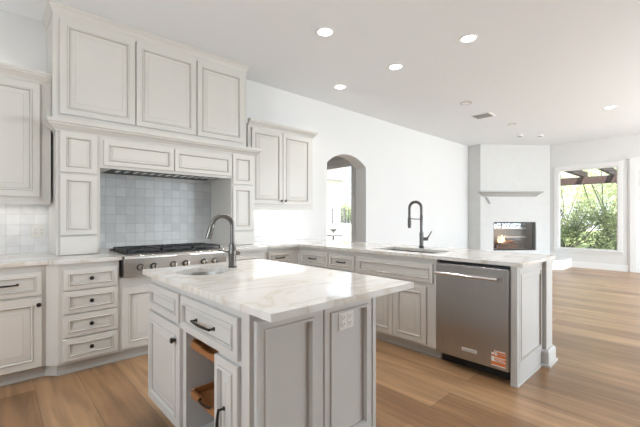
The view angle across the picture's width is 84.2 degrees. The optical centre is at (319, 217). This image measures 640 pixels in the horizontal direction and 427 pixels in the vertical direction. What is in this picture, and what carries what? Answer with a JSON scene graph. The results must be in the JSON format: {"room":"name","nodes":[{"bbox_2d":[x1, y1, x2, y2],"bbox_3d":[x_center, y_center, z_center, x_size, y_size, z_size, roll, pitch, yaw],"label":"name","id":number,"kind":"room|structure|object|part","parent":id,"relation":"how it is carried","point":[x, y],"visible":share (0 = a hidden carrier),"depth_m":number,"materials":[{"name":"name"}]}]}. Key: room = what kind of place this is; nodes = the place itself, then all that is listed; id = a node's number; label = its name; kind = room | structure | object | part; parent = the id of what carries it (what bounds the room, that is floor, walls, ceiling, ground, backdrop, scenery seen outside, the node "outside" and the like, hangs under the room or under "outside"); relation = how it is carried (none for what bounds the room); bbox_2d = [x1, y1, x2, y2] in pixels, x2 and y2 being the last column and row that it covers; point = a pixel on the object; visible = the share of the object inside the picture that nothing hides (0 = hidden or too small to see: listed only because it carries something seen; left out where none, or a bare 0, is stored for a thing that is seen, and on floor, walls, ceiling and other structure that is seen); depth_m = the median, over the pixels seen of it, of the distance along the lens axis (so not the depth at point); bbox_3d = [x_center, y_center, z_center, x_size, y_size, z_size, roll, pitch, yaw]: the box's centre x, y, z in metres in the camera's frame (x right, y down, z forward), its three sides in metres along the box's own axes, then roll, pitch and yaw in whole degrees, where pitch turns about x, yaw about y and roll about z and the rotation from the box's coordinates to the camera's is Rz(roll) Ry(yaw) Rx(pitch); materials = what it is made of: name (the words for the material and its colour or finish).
{"room":"kitchen","nodes":[
{"label":"kitchen","id":0,"kind":"room"},
{"bbox_2d":[0,9,46,71],"bbox_3d":[-2.929,-0.320,3.407,4.540,3.180,0.220,0,0,-43],"label":"wall","id":1,"kind":"structure","parent":0,"point":[23,40],"depth_m":3.36,"materials":[{"name":"white paint"}]},
{"bbox_2d":[0,204,48,253],"bbox_3d":[-3.043,0.097,3.143,1.014,0.482,0.011,0,0,-43],"label":"tile backsplash","id":2,"kind":"structure","parent":1,"relation":"attached to","point":[16,220],"depth_m":3.35,"materials":[{"name":"white tile"}]},
{"bbox_2d":[31,225,45,237],"bbox_3d":[-2.722,0.135,3.427,0.115,0.118,0.008,0,0,-43],"label":"outlet","id":3,"kind":"object","parent":2,"relation":"attached to","point":[36,230],"visible":1,"depth_m":3.43,"materials":[{"name":"white plastic"}]},
{"bbox_2d":[33,228,37,234],"bbox_3d":[-2.738,0.135,3.409,0.033,0.066,0.002,0,0,-43],"label":"socket","id":4,"kind":"object","parent":3,"relation":"attached to","point":[35,230],"depth_m":3.41,"materials":[{"name":"grey plastic"}]},
{"bbox_2d":[39,228,43,234],"bbox_3d":[-2.703,0.135,3.442,0.033,0.066,0.002,0,0,-43],"label":"socket","id":5,"kind":"object","parent":3,"relation":"attached to","point":[41,230],"depth_m":3.44,"materials":[{"name":"grey plastic"}]},
{"bbox_2d":[0,62,51,204],"bbox_3d":[-2.821,-0.703,3.066,0.759,1.175,0.417,0,0,-43],"label":"upper cabinet","id":6,"kind":"object","parent":1,"relation":"attached to","point":[25,93],"visible":1,"depth_m":3.08,"materials":[{"name":"paint"}]},
{"bbox_3d":[-2.710,-0.682,2.950,0.599,1.000,0.029,0,0,-43],"label":"door","id":7,"kind":"part","parent":6,"relation":"part of","materials":[{"name":"paint"}]},
{"bbox_3d":[-2.705,-0.130,2.987,0.687,0.030,0.018,0,0,-43],"label":"light rail","id":8,"kind":"part","parent":6,"relation":"part of","materials":[{"name":"paint"}]},
{"bbox_3d":[-2.821,-1.242,3.066,0.759,0.095,0.417,0,0,-43],"label":"crown moulding","id":9,"kind":"part","parent":6,"relation":"part of","materials":[{"name":"paint"}]},
{"bbox_2d":[42,0,249,146],"bbox_3d":[-1.795,-1.384,3.967,2.039,1.048,0.492,0,0,-43],"label":"upper cabinet","id":10,"kind":"object","parent":1,"relation":"attached to","point":[105,71],"visible":0.94,"depth_m":3.61,"materials":[{"name":"paint"}]},
{"bbox_3d":[-2.100,-1.359,3.379,0.618,0.853,0.029,0,0,-43],"label":"door","id":11,"kind":"part","parent":10,"relation":"part of","materials":[{"name":"paint"}]},
{"bbox_3d":[-1.795,-1.871,3.967,2.039,0.075,0.492,0,0,-43],"label":"crown moulding","id":12,"kind":"part","parent":10,"relation":"part of","materials":[{"name":"paint"}]},
{"bbox_3d":[-1.635,-1.359,3.811,0.625,0.853,0.029,0,0,-43],"label":"door","id":13,"kind":"part","parent":10,"relation":"part of","materials":[{"name":"paint"}]},
{"bbox_3d":[-1.174,-1.359,4.238,0.600,0.853,0.029,0,0,-43],"label":"door","id":14,"kind":"part","parent":10,"relation":"part of","materials":[{"name":"paint"}]},
{"bbox_2d":[100,173,210,248],"bbox_3d":[-1.928,-0.091,4.177,1.358,0.858,0.011,0,0,-43],"label":"tile backsplash","id":15,"kind":"structure","parent":1,"relation":"attached to","point":[134,210],"depth_m":4.14,"materials":[{"name":"tile"}]},
{"bbox_2d":[0,0,639,145],"bbox_3d":[2.966,-2.010,3.434,13.220,0.200,8.200,0,0,-43],"label":"ceiling","id":16,"kind":"structure","parent":0,"point":[549,68],"depth_m":4.10,"materials":[{"name":"white paint"}]},
{"bbox_2d":[316,27,333,36],"bbox_3d":[0.051,-1.905,3.641,0.186,0.010,0.186,0,0,-43],"label":"recessed light","id":17,"kind":"object","parent":16,"relation":"in","point":[322,31],"visible":1,"depth_m":3.63,"materials":[{"name":"white"}]},
{"bbox_2d":[334,84,345,88],"bbox_3d":[0.292,-1.905,5.171,0.186,0.010,0.186,0,0,-43],"label":"recessed light","id":18,"kind":"object","parent":16,"relation":"in","point":[338,86],"visible":1,"depth_m":5.16,"materials":[{"name":"white"}]},
{"bbox_2d":[388,63,402,69],"bbox_3d":[0.955,-1.905,4.486,0.186,0.010,0.186,0,0,-43],"label":"recessed light","id":19,"kind":"object","parent":16,"relation":"in","point":[395,66],"visible":1,"depth_m":4.47,"materials":[{"name":"white"}]},
{"bbox_2d":[460,101,471,104],"bbox_3d":[2.437,-1.905,5.917,0.186,0.010,0.186,0,0,-43],"label":"recessed light","id":20,"kind":"object","parent":16,"relation":"in","point":[465,102],"visible":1,"depth_m":5.91,"materials":[{"name":"grey"}]},
{"bbox_2d":[459,33,477,42],"bbox_3d":[1.581,-1.905,3.773,0.186,0.010,0.186,0,0,-43],"label":"recessed light","id":21,"kind":"object","parent":16,"relation":"in","point":[467,38],"visible":1,"depth_m":3.77,"materials":[{"name":"white"}]},
{"bbox_2d":[471,112,495,119],"bbox_3d":[3.058,-1.902,6.643,0.340,0.016,0.340,0,0,-43],"label":"ceiling vent","id":22,"kind":"object","parent":16,"relation":"in","point":[486,114],"visible":1,"depth_m":6.62,"materials":[{"name":"white metal"}]},
{"bbox_2d":[604,105,616,108],"bbox_3d":[5.017,-1.905,6.132,0.176,0.010,0.176,0,0,-43],"label":"recessed light","id":23,"kind":"object","parent":16,"relation":"in","point":[612,106],"visible":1,"depth_m":6.13,"materials":[{"name":"white"}]},
{"bbox_2d":[0,267,639,426],"bbox_3d":[1.939,1.330,4.527,13.200,0.120,11.200,0,0,-43],"label":"floor","id":24,"kind":"structure","parent":0,"point":[594,381],"depth_m":2.65,"materials":[{"name":"brown wood"}]},
{"bbox_2d":[0,265,45,386],"bbox_3d":[-2.623,0.819,2.912,0.515,0.903,0.903,0,0,-43],"label":"base cabinet","id":25,"kind":"object","parent":24,"relation":"on","point":[22,288],"visible":0.97,"depth_m":2.69,"materials":[{"name":"paint"}]},
{"bbox_3d":[-2.326,0.508,2.599,0.184,0.018,0.041,0,0,-43],"label":"handle","id":26,"kind":"part","parent":25,"relation":"part of","materials":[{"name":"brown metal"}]},
{"bbox_3d":[-2.342,0.512,2.609,0.465,0.185,0.029,0,0,-43],"label":"drawer","id":27,"kind":"part","parent":25,"relation":"part of","materials":[{"name":"paint"}]},
{"bbox_3d":[-2.342,0.891,2.609,0.465,0.542,0.029,0,0,-43],"label":"door","id":28,"kind":"part","parent":25,"relation":"part of","materials":[{"name":"paint"}]},
{"bbox_2d":[45,260,118,375],"bbox_3d":[-2.220,0.819,3.224,0.499,0.903,0.942,0,0,-43],"label":"base cabinet","id":29,"kind":"object","parent":24,"relation":"on","point":[82,299],"visible":0.94,"depth_m":2.89,"materials":[{"name":"paint"}]},
{"bbox_2d":[0,250,121,267],"bbox_3d":[-2.412,0.352,3.065,1.032,0.029,0.965,0,0,-43],"label":"countertop","id":30,"kind":"structure","parent":29,"relation":"on","point":[37,258],"depth_m":2.92,"materials":[{"name":"white stone"}]},
{"bbox_2d":[44,116,261,255],"bbox_3d":[-1.727,-0.261,3.955,2.161,1.198,0.612,0,0,-43],"label":"range hood surround","id":31,"kind":"object","parent":30,"relation":"on","point":[79,149],"visible":0.93,"depth_m":3.42,"materials":[{"name":"paint"}]},
{"bbox_3d":[-2.175,-0.112,3.201,0.283,0.540,0.029,0,0,-43],"label":"column panel","id":32,"kind":"part","parent":31,"relation":"part of","materials":[{"name":"paint"}]},
{"bbox_3d":[-2.175,-0.581,3.201,0.283,0.358,0.029,0,0,-43],"label":"column panel","id":33,"kind":"part","parent":31,"relation":"part of","materials":[{"name":"paint"}]},
{"bbox_3d":[-1.795,-0.611,3.553,0.648,0.238,0.029,0,0,-43],"label":"fascia panel","id":34,"kind":"part","parent":31,"relation":"part of","materials":[{"name":"paint"}]},
{"bbox_3d":[-1.591,-0.811,3.808,2.161,0.098,0.212,0,0,-43],"label":"shelf moulding","id":35,"kind":"part","parent":31,"relation":"part of","materials":[{"name":"paint"}]},
{"bbox_2d":[100,168,226,180],"bbox_3d":[-1.750,-0.495,3.985,1.358,0.070,0.497,0,0,-43],"label":"hood insert","id":36,"kind":"object","parent":31,"relation":"in","point":[102,170],"visible":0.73,"depth_m":3.89,"materials":[{"name":"grey metal"}]},
{"bbox_3d":[-1.302,-0.611,4.010,0.671,0.238,0.029,0,0,-43],"label":"fascia panel","id":37,"kind":"part","parent":31,"relation":"part of","materials":[{"name":"paint"}]},
{"bbox_3d":[-0.942,-0.112,4.344,0.280,0.540,0.029,0,0,-43],"label":"column panel","id":38,"kind":"part","parent":31,"relation":"part of","materials":[{"name":"paint"}]},
{"bbox_3d":[-0.942,-0.581,4.344,0.280,0.358,0.029,0,0,-43],"label":"column panel","id":39,"kind":"part","parent":31,"relation":"part of","materials":[{"name":"paint"}]},
{"bbox_3d":[-1.888,1.059,2.928,0.385,0.176,0.029,0,0,-43],"label":"drawer","id":40,"kind":"part","parent":29,"relation":"part of","materials":[{"name":"paint"}]},
{"bbox_3d":[-1.888,0.870,2.928,0.385,0.176,0.029,0,0,-43],"label":"drawer","id":41,"kind":"part","parent":29,"relation":"part of","materials":[{"name":"paint"}]},
{"bbox_3d":[-1.888,0.682,2.928,0.385,0.176,0.029,0,0,-43],"label":"drawer","id":42,"kind":"part","parent":29,"relation":"part of","materials":[{"name":"paint"}]},
{"bbox_3d":[-1.888,0.498,2.928,0.385,0.167,0.029,0,0,-43],"label":"drawer","id":43,"kind":"part","parent":29,"relation":"part of","materials":[{"name":"paint"}]},
{"bbox_2d":[117,276,150,360],"bbox_3d":[-1.677,0.899,3.722,0.973,0.742,0.952,0,0,-43],"label":"base cabinet","id":44,"kind":"object","parent":24,"relation":"on","point":[134,292],"visible":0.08,"depth_m":3.15,"materials":[{"name":"paint"}]},
{"bbox_3d":[-1.552,0.882,3.240,0.464,0.540,0.029,0,0,-43],"label":"door","id":45,"kind":"part","parent":44,"relation":"part of","materials":[{"name":"paint"}]},
{"bbox_2d":[225,249,266,261],"bbox_3d":[-1.101,0.819,4.263,0.605,0.903,0.942,0,0,-43],"label":"base cabinet","id":46,"kind":"object","parent":24,"relation":"on","point":[252,254],"visible":0.05,"depth_m":3.97,"materials":[{"name":"paint"}]},
{"bbox_3d":[-0.823,0.498,3.916,0.480,0.167,0.029,0,0,-43],"label":"drawer","id":47,"kind":"part","parent":46,"relation":"part of","materials":[{"name":"paint"}]},
{"bbox_2d":[148,278,375,426],"bbox_3d":[-0.418,0.819,2.106,0.843,0.903,1.234,0,0,-43],"label":"base cabinet","id":48,"kind":"object","parent":24,"relation":"on","point":[211,363],"visible":0.84,"depth_m":1.70,"materials":[{"name":"paint"}]},
{"bbox_3d":[-0.934,0.878,2.110,0.029,0.560,0.525,0,0,-43],"label":"door","id":49,"kind":"part","parent":48,"relation":"part of","materials":[{"name":"paint"}]},
{"bbox_3d":[-0.931,0.500,2.107,0.029,0.160,0.475,0,0,-43],"label":"drawer","id":50,"kind":"part","parent":48,"relation":"part of","materials":[{"name":"paint"}]},
{"bbox_2d":[191,381,213,416],"bbox_3d":[-0.388,0.930,1.952,0.564,0.080,0.370,0,0,-43],"label":"tray","id":51,"kind":"object","parent":48,"relation":"on","point":[202,392],"depth_m":1.90,"materials":[{"name":"brown wood"}]},
{"bbox_3d":[-0.566,0.513,1.687,0.041,0.018,0.209,0,0,-43],"label":"handle","id":52,"kind":"part","parent":48,"relation":"part of","materials":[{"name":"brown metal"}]},
{"bbox_2d":[191,338,218,361],"bbox_3d":[-0.379,0.665,1.961,0.538,0.080,0.370,0,0,-43],"label":"tray","id":53,"kind":"object","parent":48,"relation":"on","point":[197,345],"depth_m":1.84,"materials":[{"name":"brown wood"}]},
{"bbox_3d":[-0.543,0.508,1.689,0.029,0.180,0.600,0,0,-43],"label":"drawer","id":54,"kind":"part","parent":48,"relation":"part of","materials":[{"name":"paint"}]},
{"bbox_3d":[-0.433,0.898,1.532,0.041,0.148,0.019,0,0,-43],"label":"handle","id":55,"kind":"part","parent":48,"relation":"part of","materials":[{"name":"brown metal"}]},
{"bbox_3d":[-0.409,0.890,1.545,0.029,0.536,0.206,0,0,-43],"label":"door","id":56,"kind":"part","parent":48,"relation":"part of","materials":[{"name":"paint"}]},
{"bbox_2d":[143,259,413,322],"bbox_3d":[-0.329,0.352,2.070,0.901,0.029,1.438,0,0,-43],"label":"countertop","id":57,"kind":"structure","parent":48,"relation":"on","point":[271,291],"depth_m":1.76,"materials":[{"name":"white stone"}]},
{"bbox_2d":[182,272,220,274],"bbox_3d":[-0.734,0.444,2.225,0.313,0.153,0.333,0,0,-43],"label":"prep sink","id":58,"kind":"object","parent":57,"relation":"in","point":[196,273],"visible":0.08,"depth_m":2.38,"materials":[{"name":"silver metal"}]},
{"bbox_2d":[205,214,239,267],"bbox_3d":[-0.656,0.157,2.390,0.229,0.362,0.058,0,0,-23],"label":"kitchen faucet","id":59,"kind":"object","parent":57,"relation":"on","point":[232,252],"visible":1,"depth_m":2.39,"materials":[{"name":"grey metal"}]},
{"bbox_3d":[-0.658,0.077,2.393,0.161,0.202,0.031,0,0,-20],"label":"spout","id":60,"kind":"part","parent":59,"relation":"part of","materials":[{"name":"silver metal"}]},
{"bbox_3d":[-0.619,0.237,2.407,0.146,0.040,0.035,0,0,-19],"label":"lever","id":61,"kind":"part","parent":59,"relation":"part of","materials":[{"name":"silver metal"}]},
{"bbox_3d":[-0.133,0.781,1.552,0.345,0.718,0.034,0,0,-43],"label":"panel","id":62,"kind":"part","parent":48,"relation":"part of","materials":[{"name":"paint"}]},
{"bbox_2d":[338,310,352,330],"bbox_3d":[0.134,0.522,1.804,0.112,0.092,0.008,0,0,-43],"label":"outlet","id":63,"kind":"object","parent":48,"relation":"attached to","point":[345,320],"visible":0.94,"depth_m":1.79,"materials":[{"name":"white plastic"}]},
{"bbox_2d":[341,314,345,327],"bbox_3d":[0.118,0.522,1.786,0.033,0.066,0.002,0,0,-43],"label":"socket","id":64,"kind":"object","parent":63,"relation":"attached to","point":[343,316],"depth_m":1.78,"materials":[{"name":"grey plastic"}]},
{"bbox_2d":[347,312,351,325],"bbox_3d":[0.153,0.522,1.819,0.033,0.066,0.002,0,0,-43],"label":"socket","id":65,"kind":"object","parent":63,"relation":"attached to","point":[349,314],"depth_m":1.82,"materials":[{"name":"grey plastic"}]},
{"bbox_3d":[0.146,0.781,1.811,0.357,0.718,0.034,0,0,-43],"label":"panel","id":66,"kind":"part","parent":48,"relation":"part of","materials":[{"name":"paint"}]},
{"bbox_2d":[267,246,298,263],"bbox_3d":[-0.689,0.819,4.631,0.497,0.903,0.793,0,0,-43],"label":"base cabinet","id":67,"kind":"object","parent":24,"relation":"on","point":[285,254],"visible":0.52,"depth_m":4.38,"materials":[{"name":"paint"}]},
{"bbox_3d":[-0.485,0.492,4.331,0.352,0.155,0.029,0,0,-43],"label":"drawer","id":68,"kind":"part","parent":67,"relation":"part of","materials":[{"name":"paint"}]},
{"bbox_2d":[299,246,328,268],"bbox_3d":[0.118,0.819,4.531,0.653,0.903,0.553,0,0,-43],"label":"base cabinet","id":69,"kind":"object","parent":24,"relation":"on","point":[308,256],"visible":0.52,"depth_m":4.31,"materials":[{"name":"paint"}]},
{"bbox_2d":[329,249,355,272],"bbox_3d":[0.447,0.819,4.176,0.653,0.903,0.411,0,0,-43],"label":"base cabinet","id":70,"kind":"object","parent":24,"relation":"on","point":[339,260],"visible":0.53,"depth_m":3.96,"materials":[{"name":"paint"}]},
{"bbox_2d":[356,252,441,358],"bbox_3d":[0.922,0.819,3.682,0.629,0.903,0.956,0,0,-43],"label":"base cabinet","id":71,"kind":"object","parent":24,"relation":"on","point":[405,318],"visible":0.54,"depth_m":3.36,"materials":[{"name":"paint"}]},
{"bbox_2d":[100,239,555,266],"bbox_3d":[-0.114,0.352,3.484,2.908,0.029,3.477,0,0,-43],"label":"countertop","id":72,"kind":"structure","parent":71,"relation":"on","point":[514,259],"depth_m":3.62,"materials":[{"name":"white stone"}]},
{"bbox_2d":[108,242,226,277],"bbox_3d":[-1.513,0.405,3.558,0.945,0.237,0.606,0,0,-43],"label":"rangetop","id":73,"kind":"object","parent":72,"relation":"on","point":[135,259],"visible":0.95,"depth_m":3.32,"materials":[{"name":"metal"}]},
{"bbox_2d":[391,249,434,253],"bbox_3d":[0.951,0.469,3.695,0.388,0.203,0.723,0,0,-43],"label":"sink","id":74,"kind":"object","parent":72,"relation":"in","point":[391,249],"visible":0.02,"depth_m":3.89,"materials":[{"name":"grey metal"}]},
{"bbox_2d":[408,201,431,247],"bbox_3d":[1.103,0.076,3.912,0.273,0.524,0.054,0,0,-5],"label":"kitchen faucet","id":75,"kind":"object","parent":72,"relation":"on","point":[422,238],"visible":1,"depth_m":3.90,"materials":[{"name":"black metal"}]},
{"bbox_3d":[0.557,0.891,3.635,0.029,0.522,0.458,0,0,-43],"label":"door","id":76,"kind":"part","parent":71,"relation":"part of","materials":[{"name":"paint"}]},
{"bbox_3d":[0.837,0.891,3.333,0.029,0.522,0.358,0,0,-43],"label":"door","id":77,"kind":"part","parent":71,"relation":"part of","materials":[{"name":"paint"}]},
{"bbox_2d":[434,260,510,379],"bbox_3d":[1.406,0.823,3.056,0.631,0.895,0.600,0,0,-43],"label":"dishwasher","id":78,"kind":"object","parent":24,"relation":"on","point":[473,300],"visible":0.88,"depth_m":2.85,"materials":[{"name":"grey metal"}]},
{"bbox_3d":[1.174,0.475,2.881,0.053,0.027,0.517,0,0,-43],"label":"handle","id":79,"kind":"part","parent":78,"relation":"part of","materials":[{"name":"silver metal"}]},
{"bbox_2d":[510,259,557,387],"bbox_3d":[1.745,0.819,2.969,0.865,0.903,0.240,0,0,-43],"label":"peninsula end panel","id":80,"kind":"object","parent":24,"relation":"on","point":[532,349],"visible":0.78,"depth_m":2.86,"materials":[{"name":"paint"}]},
{"bbox_3d":[1.680,0.819,2.861,0.624,0.903,0.054,0,0,-43],"label":"panel","id":81,"kind":"part","parent":80,"relation":"part of","materials":[{"name":"paint"}]},
{"bbox_3d":[1.704,0.765,2.861,0.560,0.730,0.018,0,0,-43],"label":"panel moulding","id":82,"kind":"part","parent":80,"relation":"part of","materials":[{"name":"paint"}]},
{"bbox_3d":[1.944,0.819,3.154,0.170,0.903,0.170,0,0,-43],"label":"post","id":83,"kind":"part","parent":80,"relation":"part of","materials":[{"name":"paint"}]},
{"bbox_3d":[1.914,1.200,3.126,0.322,0.140,0.240,0,0,-43],"label":"post","id":84,"kind":"part","parent":80,"relation":"part of","materials":[{"name":"paint"}]},
{"bbox_2d":[552,257,571,269],"bbox_3d":[5.313,1.153,8.913,2.285,0.235,0.819,0,0,-6],"label":"raised hearth","id":85,"kind":"object","parent":24,"relation":"on","point":[559,263],"visible":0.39,"depth_m":8.59,"materials":[{"name":"white paint"}]},
{"bbox_2d":[327,156,355,241],"bbox_3d":[-0.130,-0.180,8.153,0.200,2.900,3.070,0,0,-43],"label":"wall","id":86,"kind":"structure","parent":0,"point":[335,157],"depth_m":7.10,"materials":[{"name":"white paint"}]},
{"bbox_2d":[327,159,354,240],"bbox_3d":[-0.138,0.048,8.070,0.145,2.505,2.600,0,0,-43],"label":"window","id":87,"kind":"structure","parent":86,"relation":"in","point":[343,162],"depth_m":7.15,"materials":[{"name":"white paint"}]},
{"bbox_3d":[-0.107,0.060,8.099,0.060,2.296,2.376,0,0,-43],"label":"frame","id":88,"kind":"part","parent":87,"relation":"part of","materials":[{"name":"white paint"}]},
{"bbox_2d":[246,79,467,248],"bbox_3d":[1.974,-0.320,7.840,8.680,3.180,0.250,0,0,-43],"label":"wall","id":89,"kind":"structure","parent":0,"point":[394,164],"depth_m":6.96,"materials":[{"name":"white paint"}]},
{"bbox_2d":[254,209,301,241],"bbox_3d":[-0.698,0.097,5.182,1.142,0.482,0.011,0,0,-43],"label":"tile backsplash","id":90,"kind":"structure","parent":89,"relation":"attached to","point":[269,224],"depth_m":5.24,"materials":[{"name":"white tile"}]},
{"bbox_2d":[246,117,317,209],"bbox_3d":[-0.569,-0.703,5.090,1.189,1.175,0.320,0,0,-43],"label":"upper cabinet","id":91,"kind":"object","parent":89,"relation":"attached to","point":[283,170],"visible":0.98,"depth_m":4.96,"materials":[{"name":"paint"}]},
{"bbox_3d":[-0.709,-0.682,4.806,0.499,1.000,0.029,0,0,-43],"label":"door","id":92,"kind":"part","parent":91,"relation":"part of","materials":[{"name":"paint"}]},
{"bbox_3d":[-0.531,-0.130,5.003,1.117,0.030,0.018,0,0,-43],"label":"light rail","id":93,"kind":"part","parent":91,"relation":"part of","materials":[{"name":"paint"}]},
{"bbox_3d":[-0.569,-1.242,5.090,1.189,0.095,0.320,0,0,-43],"label":"crown moulding","id":94,"kind":"part","parent":91,"relation":"part of","materials":[{"name":"paint"}]},
{"bbox_3d":[-0.330,-0.682,5.158,0.519,1.000,0.029,0,0,-43],"label":"door","id":95,"kind":"part","parent":91,"relation":"part of","materials":[{"name":"paint"}]},
{"bbox_2d":[468,144,549,253],"bbox_3d":[5.044,-0.320,9.479,2.108,3.180,0.339,0,0,-6],"label":"wall","id":96,"kind":"structure","parent":0,"point":[491,167],"depth_m":9.33,"materials":[{"name":"paint"}]},
{"bbox_2d":[478,191,543,203],"bbox_3d":[4.970,-0.516,9.232,1.740,0.337,0.146,0,0,-6],"label":"mantel shelf","id":97,"kind":"object","parent":96,"relation":"attached to","point":[482,193],"visible":1,"depth_m":9.22,"materials":[{"name":"white wood"}]},
{"bbox_3d":[4.970,-0.615,9.230,1.740,0.140,0.141,0,0,-6],"label":"shelf","id":98,"kind":"part","parent":97,"relation":"part of","materials":[{"name":"white wood"}]},
{"bbox_2d":[493,222,534,250],"bbox_3d":[5.103,0.495,9.520,1.184,0.746,0.350,0,0,-6],"label":"fireplace insert","id":99,"kind":"object","parent":96,"relation":"in","point":[506,235],"visible":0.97,"depth_m":9.64,"materials":[{"name":"grey"}]},
{"bbox_2d":[550,134,639,272],"bbox_3d":[7.840,-0.320,7.737,0.220,3.180,7.880,0,0,-43],"label":"wall","id":100,"kind":"structure","parent":0,"point":[621,148],"depth_m":8.69,"materials":[{"name":"white paint"}]},
{"bbox_2d":[553,160,623,254],"bbox_3d":[6.666,-0.225,8.858,0.122,2.220,1.420,0,0,-43],"label":"window","id":101,"kind":"structure","parent":100,"relation":"in","point":[619,164],"depth_m":8.76,"materials":[{"name":"white paint"}]},
{"bbox_2d":[572,261,627,271],"bbox_3d":[6.814,1.195,8.668,0.018,0.150,1.100,0,0,-43],"label":"baseboard","id":102,"kind":"structure","parent":100,"relation":"attached to","point":[601,266],"depth_m":8.63,"materials":[{"name":"white paint"}]},
{"bbox_2d":[627,157,639,272],"bbox_3d":[7.961,-0.060,7.482,0.150,2.660,2.240,0,0,-43],"label":"door","id":103,"kind":"structure","parent":100,"relation":"in","point":[633,162],"depth_m":8.16,"materials":[{"name":"white paint"}]},
{"label":"outside","id":104,"kind":"structure","parent":0,"visible":0},
{"bbox_3d":[7.861,1.490,20.933,80.000,0.160,100.000,0,0,-43],"label":"ground","id":105,"kind":"structure","parent":104,"visible":0},
{"bbox_2d":[327,169,348,223],"bbox_3d":[-3.227,-1.040,17.740,6.600,4.900,6.600,0,0,-43],"label":"house","id":106,"kind":"structure","parent":105,"relation":"on","point":[334,176],"depth_m":17.20,"materials":[{"name":"white paint"}]},
{"bbox_2d":[327,223,350,240],"bbox_3d":[0.567,0.850,16.077,6.300,1.120,0.200,0,0,-43],"label":"wall","id":107,"kind":"structure","parent":105,"relation":"on","point":[342,229],"depth_m":16.29,"materials":[{"name":"white paint"}]},
{"bbox_2d":[327,208,350,223],"bbox_3d":[0.567,-0.070,16.077,6.300,0.720,0.050,0,0,-43],"label":"fence","id":108,"kind":"object","parent":107,"relation":"on","point":[332,209],"visible":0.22,"depth_m":16.53,"materials":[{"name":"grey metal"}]},
{"bbox_3d":[1.135,-0.070,16.604,0.050,0.720,0.050,0,0,-43],"label":"post","id":109,"kind":"part","parent":108,"relation":"part of","materials":[{"name":"white wood"}]},
{"bbox_2d":[560,230,613,249],"bbox_3d":[17.619,1.389,24.530,30.800,0.039,28.000,0,0,-43],"label":"lawn","id":110,"kind":"structure","parent":105,"relation":"on","point":[585,245],"depth_m":20.15,"materials":[{"name":"green plant"}]},
{"bbox_2d":[340,184,350,223],"bbox_3d":[1.487,-0.230,19.739,1.871,3.315,1.764,0,0,-9],"label":"tree","id":111,"kind":"object","parent":110,"relation":"on","point":[344,205],"visible":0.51,"depth_m":19.45,"materials":[{"name":"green plant"}]},
{"bbox_2d":[560,169,598,233],"bbox_3d":[13.756,-0.847,20.901,3.718,4.514,4.666,0,0,-43],"label":"tree","id":112,"kind":"object","parent":110,"relation":"on","point":[561,187],"visible":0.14,"depth_m":20.36,"materials":[{"name":"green plant"}]},
{"bbox_2d":[560,199,616,249],"bbox_3d":[8.639,0.439,12.419,3.348,2.111,1.661,0,0,44],"label":"bush","id":113,"kind":"object","parent":110,"relation":"on","point":[572,225],"visible":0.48,"depth_m":11.80,"materials":[{"name":"green plant"}]},
{"bbox_2d":[560,168,616,234],"bbox_3d":[17.506,-1.131,24.437,5.113,5.066,9.880,0,0,-43],"label":"tree","id":114,"kind":"object","parent":110,"relation":"on","point":[566,187],"visible":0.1,"depth_m":24.16,"materials":[{"name":"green plant"}]},
{"bbox_2d":[574,167,616,244],"bbox_3d":[11.780,-0.826,13.630,3.491,4.460,3.986,0,0,-43],"label":"tree","id":115,"kind":"object","parent":110,"relation":"on","point":[610,191],"visible":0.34,"depth_m":14.51,"materials":[{"name":"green plant"}]},
{"bbox_2d":[560,168,616,185],"bbox_3d":[8.397,0.000,9.291,2.550,2.820,8.200,0,0,-43],"label":"pergola","id":116,"kind":"object","parent":105,"relation":"on","point":[583,178],"visible":0.13,"depth_m":10.55,"materials":[{"name":"brown wood"}]}
]}

